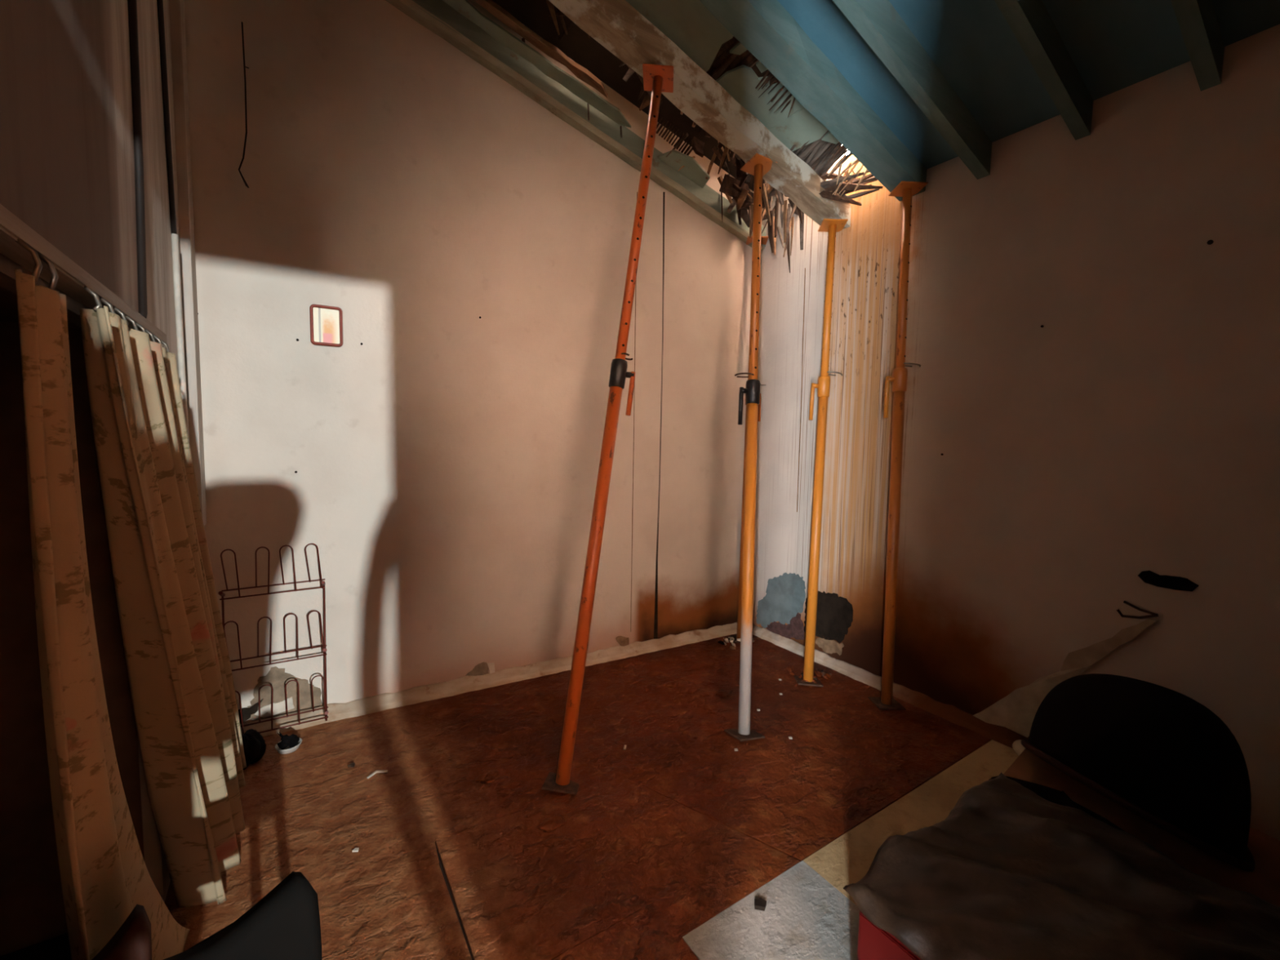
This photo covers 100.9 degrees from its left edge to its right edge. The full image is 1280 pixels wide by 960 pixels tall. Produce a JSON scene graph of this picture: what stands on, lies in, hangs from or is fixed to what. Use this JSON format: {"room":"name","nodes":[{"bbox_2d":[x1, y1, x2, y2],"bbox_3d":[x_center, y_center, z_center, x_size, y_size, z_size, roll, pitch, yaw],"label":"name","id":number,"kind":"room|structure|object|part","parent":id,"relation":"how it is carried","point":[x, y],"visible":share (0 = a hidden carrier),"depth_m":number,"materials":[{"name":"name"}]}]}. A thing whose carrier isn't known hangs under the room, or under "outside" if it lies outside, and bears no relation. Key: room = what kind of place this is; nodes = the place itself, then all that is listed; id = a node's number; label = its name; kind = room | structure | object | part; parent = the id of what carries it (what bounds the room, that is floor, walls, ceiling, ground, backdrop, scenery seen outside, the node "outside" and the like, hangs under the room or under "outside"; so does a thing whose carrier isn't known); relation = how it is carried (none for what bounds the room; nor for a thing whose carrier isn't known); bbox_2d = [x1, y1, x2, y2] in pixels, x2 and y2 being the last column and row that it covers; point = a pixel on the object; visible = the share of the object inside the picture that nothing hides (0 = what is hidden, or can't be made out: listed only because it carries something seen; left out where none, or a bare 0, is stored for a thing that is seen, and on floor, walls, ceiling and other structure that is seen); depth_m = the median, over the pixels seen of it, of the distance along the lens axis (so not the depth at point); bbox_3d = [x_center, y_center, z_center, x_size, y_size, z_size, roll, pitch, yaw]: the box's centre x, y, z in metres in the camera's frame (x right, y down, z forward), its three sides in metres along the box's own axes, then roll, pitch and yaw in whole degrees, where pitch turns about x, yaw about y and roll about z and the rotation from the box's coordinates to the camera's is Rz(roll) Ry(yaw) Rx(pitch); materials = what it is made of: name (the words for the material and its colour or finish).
{"room":"damaged room","nodes":[
{"label":"damaged room","id":0,"kind":"room"},
{"bbox_2d":[0,286,144,955],"bbox_3d":[-1.374,0.509,1.024,0.370,1.870,1.240,-2,5,-33],"label":"curtain","id":1,"kind":"object","parent":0,"point":[33,912],"depth_m":1.51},
{"bbox_2d":[0,0,186,902],"bbox_3d":[-0.960,-0.727,0.711,0.040,4.400,4.150,-2,5,-33],"label":"wall","id":2,"kind":"structure","parent":0,"point":[67,158],"depth_m":1.24,"materials":[{"name":"paint"}]},
{"bbox_2d":[0,204,166,342],"bbox_3d":[-1.143,-0.392,1.092,0.053,0.035,1.335,-2,5,-33],"label":"curtain rod","id":3,"kind":"object","parent":2,"relation":"attached to","point":[72,280],"visible":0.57,"depth_m":0.91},
{"bbox_2d":[14,238,189,959],"bbox_3d":[-1.103,0.497,1.149,0.071,1.755,0.820,-2,5,-32],"label":"curtain","id":4,"kind":"object","parent":3,"relation":"hanging from","point":[104,874],"visible":1,"depth_m":0.85,"materials":[{"name":"fabric"}]},
{"bbox_2d":[79,285,246,907],"bbox_3d":[-1.408,0.450,1.678,0.174,1.755,1.458,-2,5,-33],"label":"curtain","id":5,"kind":"object","parent":3,"relation":"hanging from","point":[181,682],"visible":1,"depth_m":1.38,"materials":[{"name":"fabric"}]},
{"bbox_2d":[127,0,147,318],"bbox_3d":[-1.503,-1.362,1.555,0.022,1.788,0.124,-2,5,-33],"label":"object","id":6,"kind":"object","parent":2,"relation":"attached to","point":[132,4],"visible":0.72,"depth_m":1.60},
{"bbox_2d":[156,0,177,234],"bbox_3d":[-1.811,-1.627,2.008,0.018,1.341,0.098,-2,5,-33],"label":"cable","id":7,"kind":"object","parent":2,"relation":"attached to","point":[159,2],"visible":1,"depth_m":2.02,"materials":[{"name":"plastic"}]},
{"bbox_2d":[171,233,189,440],"bbox_3d":[-1.875,-0.292,2.171,0.022,1.371,0.082,-2,5,-33],"label":"conduit","id":8,"kind":"object","parent":2,"relation":"attached to","point":[175,240],"visible":0.65,"depth_m":2.12,"materials":[{"name":"white plastic"}]},
{"bbox_2d":[168,0,206,525],"bbox_3d":[-1.982,-1.303,2.299,0.035,3.040,0.143,-2,5,-33],"label":"corner trunking","id":9,"kind":"object","parent":2,"relation":"attached to","point":[176,7],"visible":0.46,"depth_m":2.28,"materials":[{"name":"white plastic"}]},
{"bbox_2d":[184,0,753,724],"bbox_3d":[-0.533,-0.909,3.358,3.756,4.370,0.163,-1,5,-30],"label":"wall","id":10,"kind":"structure","parent":0,"point":[440,462],"depth_m":2.94,"materials":[{"name":"paint"}]},
{"bbox_2d":[238,22,248,187],"bbox_3d":[-1.826,-1.723,2.430,0.047,0.736,0.033,1,4,-7],"label":"hanging wire","id":11,"kind":"object","parent":10,"relation":"hanging from","point":[242,23],"visible":1,"depth_m":2.44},
{"bbox_2d":[309,304,342,346],"bbox_3d":[-1.580,-0.778,2.665,0.142,0.199,0.018,-1,5,-30],"label":"framed picture","id":12,"kind":"object","parent":10,"relation":"attached to","point":[326,322],"visible":1,"depth_m":2.67},
{"bbox_2d":[313,306,339,343],"bbox_3d":[-1.583,-0.778,2.669,0.119,0.176,0.006,-1,5,-30],"label":"print","id":13,"kind":"object","parent":12,"relation":"attached to","point":[326,319],"depth_m":2.67},
{"bbox_2d":[240,622,737,736],"bbox_3d":[-0.597,1.197,3.378,3.415,0.066,0.090,-1,5,-30],"label":"baseboard","id":14,"kind":"structure","parent":10,"relation":"attached to","point":[337,711],"depth_m":3.14,"materials":[{"name":"white wood"}]},
{"bbox_2d":[385,0,766,250],"bbox_3d":[-0.544,-2.290,3.103,3.440,1.167,0.079,-1,5,-30],"label":"ceiling beam","id":15,"kind":"structure","parent":10,"relation":"attached to","point":[437,16],"depth_m":3.12,"materials":[{"name":"green wood"}]},
{"bbox_2d":[0,633,1018,959],"bbox_3d":[1.943,1.734,-2.043,5.700,0.060,12.600,-2,5,-33],"label":"floor","id":16,"kind":"structure","parent":0,"point":[667,843],"depth_m":2.11,"materials":[{"name":"wood"}]},
{"bbox_2d":[91,904,151,959],"bbox_3d":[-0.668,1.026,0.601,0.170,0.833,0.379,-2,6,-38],"label":"chair","id":17,"kind":"object","parent":16,"relation":"on","point":[132,940],"visible":1,"depth_m":0.72,"materials":[{"name":"brown leather"}]},
{"bbox_2d":[163,871,321,959],"bbox_3d":[-0.816,1.081,0.991,0.322,0.657,0.300,4,6,36],"label":"chair","id":18,"kind":"object","parent":16,"relation":"on","point":[284,924],"visible":1,"depth_m":0.97,"materials":[{"name":"black plastic"}]},
{"bbox_3d":[-0.823,0.990,0.990,0.300,0.040,0.300,4,6,36],"label":"seat","id":19,"kind":"part","parent":18,"relation":"part of","materials":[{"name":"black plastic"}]},
{"bbox_2d":[241,728,266,769],"bbox_3d":[-1.788,1.210,2.394,0.153,0.141,0.188,-2,5,-33],"label":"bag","id":20,"kind":"object","parent":16,"relation":"on","point":[254,744],"visible":0.52,"depth_m":2.37,"materials":[{"name":"black plastic"}]},
{"bbox_2d":[217,542,328,733],"bbox_3d":[-1.788,0.785,2.593,0.429,0.921,0.131,-1,5,-30],"label":"shoe rack","id":21,"kind":"object","parent":16,"relation":"on","point":[221,593],"visible":0.83,"depth_m":2.61,"materials":[{"name":"brown metal"}]},
{"bbox_3d":[-1.781,0.551,2.575,0.423,0.014,0.008,-1,5,-30],"label":"rail","id":22,"kind":"part","parent":21,"relation":"part of","materials":[{"name":"brown metal"}]},
{"bbox_3d":[-1.808,0.521,2.620,0.423,0.014,0.008,-1,5,-30],"label":"rail","id":23,"kind":"part","parent":21,"relation":"part of","materials":[{"name":"brown metal"}]},
{"bbox_3d":[-1.800,0.862,2.622,0.423,0.014,0.008,-1,5,-30],"label":"rail","id":24,"kind":"part","parent":21,"relation":"part of","materials":[{"name":"brown metal"}]},
{"bbox_3d":[-1.773,0.892,2.576,0.423,0.014,0.008,-1,5,-30],"label":"rail","id":25,"kind":"part","parent":21,"relation":"part of","materials":[{"name":"brown metal"}]},
{"bbox_3d":[-1.793,1.182,2.623,0.423,0.016,0.008,-1,5,-30],"label":"rail","id":26,"kind":"part","parent":21,"relation":"part of","materials":[{"name":"brown metal"}]},
{"bbox_3d":[-1.766,1.212,2.578,0.423,0.016,0.008,-1,5,-30],"label":"rail","id":27,"kind":"part","parent":21,"relation":"part of","materials":[{"name":"brown metal"}]},
{"bbox_2d":[275,732,302,754],"bbox_3d":[-1.657,1.227,2.490,0.108,0.101,0.108,-2,5,-33],"label":"shoe","id":28,"kind":"object","parent":16,"relation":"on","point":[288,744],"visible":1,"depth_m":2.47,"materials":[{"name":"black fabric"}]},
{"bbox_2d":[347,762,355,767],"bbox_3d":[-1.299,1.287,2.385,0.028,0.010,0.021,1,4,4],"label":"scrap","id":29,"kind":"object","parent":16,"relation":"on","point":[353,764],"visible":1,"depth_m":2.38,"materials":[{"name":"brown wood"}]},
{"bbox_2d":[352,847,359,852],"bbox_3d":[-1.023,1.332,1.902,0.020,0.006,0.012,1,4,-6],"label":"scrap","id":30,"kind":"object","parent":16,"relation":"on","point":[355,850],"visible":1,"depth_m":1.90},
{"bbox_2d":[367,769,387,778],"bbox_3d":[-1.160,1.296,2.334,0.082,0.006,0.040,-1,5,-28],"label":"scrap","id":31,"kind":"object","parent":16,"relation":"on","point":[378,771],"visible":1,"depth_m":2.34,"materials":[{"name":"white paper"}]},
{"bbox_2d":[474,769,498,783],"bbox_3d":[-0.669,1.302,2.320,0.112,0.015,0.077,-2,5,-33],"label":"lump","id":32,"kind":"object","parent":16,"relation":"on","point":[486,778],"visible":1,"depth_m":2.31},
{"bbox_2d":[537,813,564,832],"bbox_3d":[-0.344,1.330,2.055,0.111,0.013,0.074,-2,5,-33],"label":"lump","id":33,"kind":"object","parent":16,"relation":"on","point":[553,823],"visible":1,"depth_m":2.04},
{"bbox_2d":[541,63,673,795],"bbox_3d":[-0.123,-0.334,2.452,0.202,3.320,0.875,4,5,32],"label":"prop","id":34,"kind":"object","parent":16,"relation":"on","point":[657,79],"visible":1,"depth_m":2.41,"materials":[{"name":"orange paint"}]},
{"bbox_3d":[-0.337,1.315,2.293,0.150,0.008,0.150,7,-5,4],"label":"plate","id":35,"kind":"part","parent":34,"relation":"part of","materials":[{"name":"grey metal"}]},
{"bbox_3d":[-0.044,-0.402,2.458,0.027,0.206,0.026,4,-6,32],"label":"handle","id":36,"kind":"part","parent":34,"relation":"part of","materials":[{"name":"orange paint"}]},
{"bbox_3d":[0.091,-1.984,2.611,0.150,0.008,0.150,7,-5,4],"label":"head plate","id":37,"kind":"part","parent":34,"relation":"part of","materials":[{"name":"orange paint"}]},
{"bbox_2d":[715,689,732,697],"bbox_3d":[0.507,1.263,3.134,0.115,0.014,0.076,-2,5,-33],"label":"lump","id":38,"kind":"object","parent":16,"relation":"on","point":[724,694],"visible":1,"depth_m":3.12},
{"bbox_2d":[717,636,755,649],"bbox_3d":[0.721,1.202,3.939,0.276,0.049,0.190,-3,6,-41],"label":"rubble heap","id":39,"kind":"object","parent":16,"relation":"on","point":[731,639],"visible":0.49,"depth_m":3.92,"materials":[{"name":"beige stone"}]},
{"bbox_2d":[723,153,777,741],"bbox_3d":[0.608,-0.252,2.873,0.206,3.118,0.778,2,5,9],"label":"prop","id":40,"kind":"object","parent":16,"relation":"on","point":[758,165],"visible":1,"depth_m":2.84,"materials":[{"name":"orange paint"}]},
{"bbox_3d":[0.548,-0.402,2.869,0.027,0.206,0.025,2,-6,9],"label":"handle","id":41,"kind":"part","parent":40,"relation":"part of","materials":[{"name":"metal"}]},
{"bbox_3d":[0.534,1.301,2.710,0.150,0.008,0.150,6,-7,-26],"label":"plate","id":42,"kind":"part","parent":40,"relation":"part of","materials":[{"name":"grey metal"}]},
{"bbox_3d":[0.682,-1.805,3.037,0.150,0.008,0.150,6,-7,-26],"label":"head plate","id":43,"kind":"part","parent":40,"relation":"part of","materials":[{"name":"brown paint"}]},
{"bbox_2d":[754,897,766,911],"bbox_3d":[0.390,1.372,1.709,0.039,0.014,0.033,2,5,11],"label":"scrap","id":44,"kind":"object","parent":16,"relation":"on","point":[760,904],"visible":1,"depth_m":1.70,"materials":[{"name":"grey"}]},
{"bbox_2d":[786,666,831,683],"bbox_3d":[1.088,1.248,3.412,0.241,0.051,0.232,-2,5,-33],"label":"rubble heap","id":45,"kind":"object","parent":16,"relation":"on","point":[826,675],"visible":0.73,"depth_m":3.40,"materials":[{"name":"brown stone"}]},
{"bbox_2d":[793,218,848,686],"bbox_3d":[1.155,-0.187,3.360,0.201,2.920,0.515,3,5,22],"label":"prop","id":46,"kind":"object","parent":16,"relation":"on","point":[832,226],"visible":0.99,"depth_m":3.34,"materials":[{"name":"orange paint"}]},
{"bbox_3d":[1.057,1.264,3.322,0.150,0.008,0.150,3,-2,5],"label":"plate","id":47,"kind":"part","parent":46,"relation":"part of","materials":[{"name":"grey metal"}]},
{"bbox_3d":[1.098,-0.500,3.371,0.027,0.236,0.025,3,-2,22],"label":"handle","id":48,"kind":"part","parent":46,"relation":"part of","materials":[{"name":"orange paint"}]},
{"bbox_3d":[1.240,-1.639,3.402,0.150,0.008,0.150,3,-2,5],"label":"head plate","id":49,"kind":"part","parent":46,"relation":"part of","materials":[{"name":"orange paint"}]},
{"bbox_2d":[857,910,921,959],"bbox_3d":[1.126,1.246,1.141,0.788,0.385,0.965,-2,5,-33],"label":"crate","id":50,"kind":"object","parent":16,"relation":"on","point":[874,943],"visible":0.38,"depth_m":1.27,"materials":[{"name":"red plastic"}]},
{"bbox_2d":[843,772,1279,959],"bbox_3d":[1.150,1.030,1.125,0.899,0.098,1.070,-2,5,-33],"label":"blanket","id":51,"kind":"object","parent":50,"relation":"on","point":[1011,873],"visible":1,"depth_m":1.28,"materials":[{"name":"grey fabric"}]},
{"bbox_2d":[867,181,928,710],"bbox_3d":[1.485,-0.177,3.024,0.211,2.953,0.312,1,4,-1],"label":"prop","id":52,"kind":"object","parent":16,"relation":"on","point":[906,189],"visible":1,"depth_m":3.00,"materials":[{"name":"brown paint"}]},
{"bbox_3d":[1.410,-0.473,3.017,0.028,0.236,0.024,2,1,10],"label":"handle","id":53,"kind":"part","parent":52,"relation":"part of","materials":[{"name":"orange paint"}]},
{"bbox_3d":[1.426,1.292,3.056,0.150,0.008,0.150,2,1,-1],"label":"plate","id":54,"kind":"part","parent":52,"relation":"part of","materials":[{"name":"grey metal"}]},
{"bbox_3d":[1.516,-1.646,2.991,0.150,0.008,0.150,2,1,-1],"label":"head plate","id":55,"kind":"part","parent":52,"relation":"part of","materials":[{"name":"brown paint"}]},
{"bbox_2d":[1012,739,1025,755],"bbox_3d":[1.839,1.307,2.513,0.067,0.076,0.132,2,5,11],"label":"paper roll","id":56,"kind":"object","parent":16,"relation":"on","point":[1017,746],"visible":0.28,"depth_m":2.54,"materials":[{"name":"beige paper"}]},
{"bbox_2d":[988,775,1124,831],"bbox_3d":[1.391,1.208,1.743,0.186,0.376,0.643,-2,5,-33],"label":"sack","id":57,"kind":"object","parent":16,"relation":"on","point":[1055,796],"visible":0.19,"depth_m":1.75,"materials":[{"name":"grey fabric"}]},
{"bbox_2d":[1003,748,1279,906],"bbox_3d":[1.811,1.281,1.920,0.630,0.222,0.800,-2,5,-33],"label":"mattress","id":58,"kind":"object","parent":16,"relation":"on","point":[1264,882],"visible":0.25,"depth_m":1.84,"materials":[{"name":"fabric"}]},
{"bbox_2d":[1021,673,1255,871],"bbox_3d":[1.801,1.000,1.948,0.543,0.484,0.646,-2,5,-33],"label":"headboard","id":59,"kind":"object","parent":58,"relation":"on","point":[1154,751],"visible":1,"depth_m":1.76,"materials":[{"name":"black leather"}]},
{"bbox_2d":[492,0,808,191],"bbox_3d":[0.539,-2.448,1.610,3.800,1.075,4.454,-2,5,-33],"label":"ceiling hole","id":60,"kind":"structure","parent":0,"point":[589,54],"depth_m":3.16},
{"bbox_2d":[521,0,735,220],"bbox_3d":[-0.099,-2.264,2.933,2.020,0.970,0.711,-2,5,-33],"label":"roofing","id":61,"kind":"object","parent":60,"relation":"attached to","point":[646,102],"visible":0.34,"depth_m":3.19,"materials":[{"name":"brown wood"}]},
{"bbox_2d":[442,0,1279,188],"bbox_3d":[0.556,-2.173,1.443,3.450,1.031,4.016,-2,5,-33],"label":"ceiling","id":62,"kind":"structure","parent":0,"point":[1113,46],"depth_m":2.39,"materials":[{"name":"teal paint"}]},
{"bbox_3d":[-0.485,-2.362,1.917,2.245,0.629,0.480,-2,5,-33],"label":"panel","id":63,"kind":"part","parent":62,"relation":"part of","materials":[{"name":"paint"}]},
{"bbox_2d":[548,0,850,229],"bbox_3d":[-0.117,-2.128,2.463,3.450,1.082,0.157,-2,5,-33],"label":"beam","id":64,"kind":"structure","parent":62,"relation":"attached to","point":[616,25],"depth_m":2.73,"materials":[{"name":"white wood"}]},
{"bbox_2d":[666,133,804,272],"bbox_3d":[0.716,-1.811,3.479,1.030,0.780,0.540,-2,5,-33],"label":"debris","id":65,"kind":"object","parent":62,"relation":"hanging from","point":[740,193],"visible":0.59,"depth_m":3.52,"materials":[{"name":"brown wood"}]},
{"bbox_2d":[706,35,795,117],"bbox_3d":[0.567,-2.002,2.672,0.483,0.274,0.464,-2,5,-33],"label":"debris","id":66,"kind":"object","parent":62,"relation":"attached to","point":[748,59],"visible":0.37,"depth_m":2.65,"materials":[{"name":"brown wood"}]},
{"bbox_3d":[0.665,-2.017,2.714,0.406,0.124,0.484,-2,5,-33],"label":"panel","id":67,"kind":"part","parent":62,"relation":"part of","materials":[{"name":"teal paint"}]},
{"bbox_3d":[0.923,-1.942,2.890,0.215,0.071,0.480,-2,5,-33],"label":"panel","id":68,"kind":"part","parent":62,"relation":"part of","materials":[{"name":"green paint"}]},
{"bbox_2d":[699,0,927,201],"bbox_3d":[0.146,-2.130,2.066,3.450,1.075,0.162,-2,5,-33],"label":"beam","id":69,"kind":"structure","parent":62,"relation":"attached to","point":[764,28],"depth_m":2.51,"materials":[{"name":"teal wood"}]},
{"bbox_3d":[1.099,-1.896,2.865,0.085,0.038,0.246,-1,5,-25],"label":"panel","id":70,"kind":"part","parent":62,"relation":"part of","materials":[{"name":"green paint"}]},
{"bbox_2d":[790,129,883,205],"bbox_3d":[1.130,-1.880,3.071,0.657,0.376,0.521,-2,5,-33],"label":"broken ceiling lath","id":71,"kind":"object","parent":62,"relation":"attached to","point":[820,155],"visible":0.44,"depth_m":3.16,"materials":[{"name":"brown wood"}]},
{"bbox_3d":[0.251,-2.180,1.905,3.450,0.961,0.380,-2,5,-33],"label":"panel","id":72,"kind":"part","parent":62,"relation":"part of","materials":[{"name":"blue wood"}]},
{"bbox_2d":[832,0,991,179],"bbox_3d":[0.356,-2.084,1.749,3.450,1.119,0.060,-2,5,-33],"label":"beam","id":73,"kind":"structure","parent":62,"relation":"attached to","point":[878,23],"depth_m":2.34,"materials":[{"name":"teal wood"}]},
{"bbox_3d":[0.470,-2.150,1.575,3.450,0.961,0.415,-2,5,-33],"label":"panel","id":74,"kind":"part","parent":62,"relation":"part of","materials":[{"name":"teal paint"}]},
{"bbox_2d":[994,0,1093,140],"bbox_3d":[0.584,-2.061,1.406,3.450,1.104,0.055,-2,5,-33],"label":"beam","id":75,"kind":"structure","parent":62,"relation":"attached to","point":[1030,21],"depth_m":2.14,"materials":[{"name":"teal wood"}]},
{"bbox_3d":[0.694,-2.119,1.236,3.450,0.961,0.400,-2,5,-33],"label":"panel","id":76,"kind":"part","parent":62,"relation":"part of","materials":[{"name":"paint"}]},
{"bbox_2d":[1170,0,1224,91],"bbox_3d":[0.805,-2.035,1.073,3.450,1.094,0.055,-2,5,-33],"label":"beam","id":77,"kind":"structure","parent":62,"relation":"attached to","point":[1197,21],"depth_m":1.93,"materials":[{"name":"teal wood"}]},
{"bbox_3d":[0.916,-2.088,0.901,3.450,0.961,0.405,-2,5,-33],"label":"panel","id":78,"kind":"part","parent":62,"relation":"part of","materials":[{"name":"teal paint"}]},
{"bbox_2d":[752,24,1279,840],"bbox_3d":[1.981,-0.316,2.639,0.171,3.400,4.150,-2,5,-33],"label":"wall","id":79,"kind":"structure","parent":0,"point":[1091,420],"depth_m":2.50,"materials":[{"name":"paint"}]},
{"bbox_2d":[752,623,1027,748],"bbox_3d":[1.734,1.286,2.881,0.079,0.059,3.280,-2,5,-33],"label":"baseboard","id":80,"kind":"structure","parent":79,"relation":"attached to","point":[1004,735],"depth_m":3.10,"materials":[{"name":"white wood"}]},
{"bbox_2d":[973,617,1155,737],"bbox_3d":[1.974,0.923,2.518,0.036,0.720,0.656,-2,6,-38],"label":"sheet","id":81,"kind":"object","parent":79,"relation":"attached to","point":[1016,712],"visible":0.82,"depth_m":2.57,"materials":[{"name":"beige plastic"}]},
{"bbox_2d":[1115,600,1158,618],"bbox_3d":[2.142,0.568,2.277,0.015,0.076,0.136,-2,5,-33],"label":"twig","id":82,"kind":"object","parent":79,"relation":"attached to","point":[1153,615],"visible":1,"depth_m":2.27,"materials":[{"name":"brown wood"}]}
]}

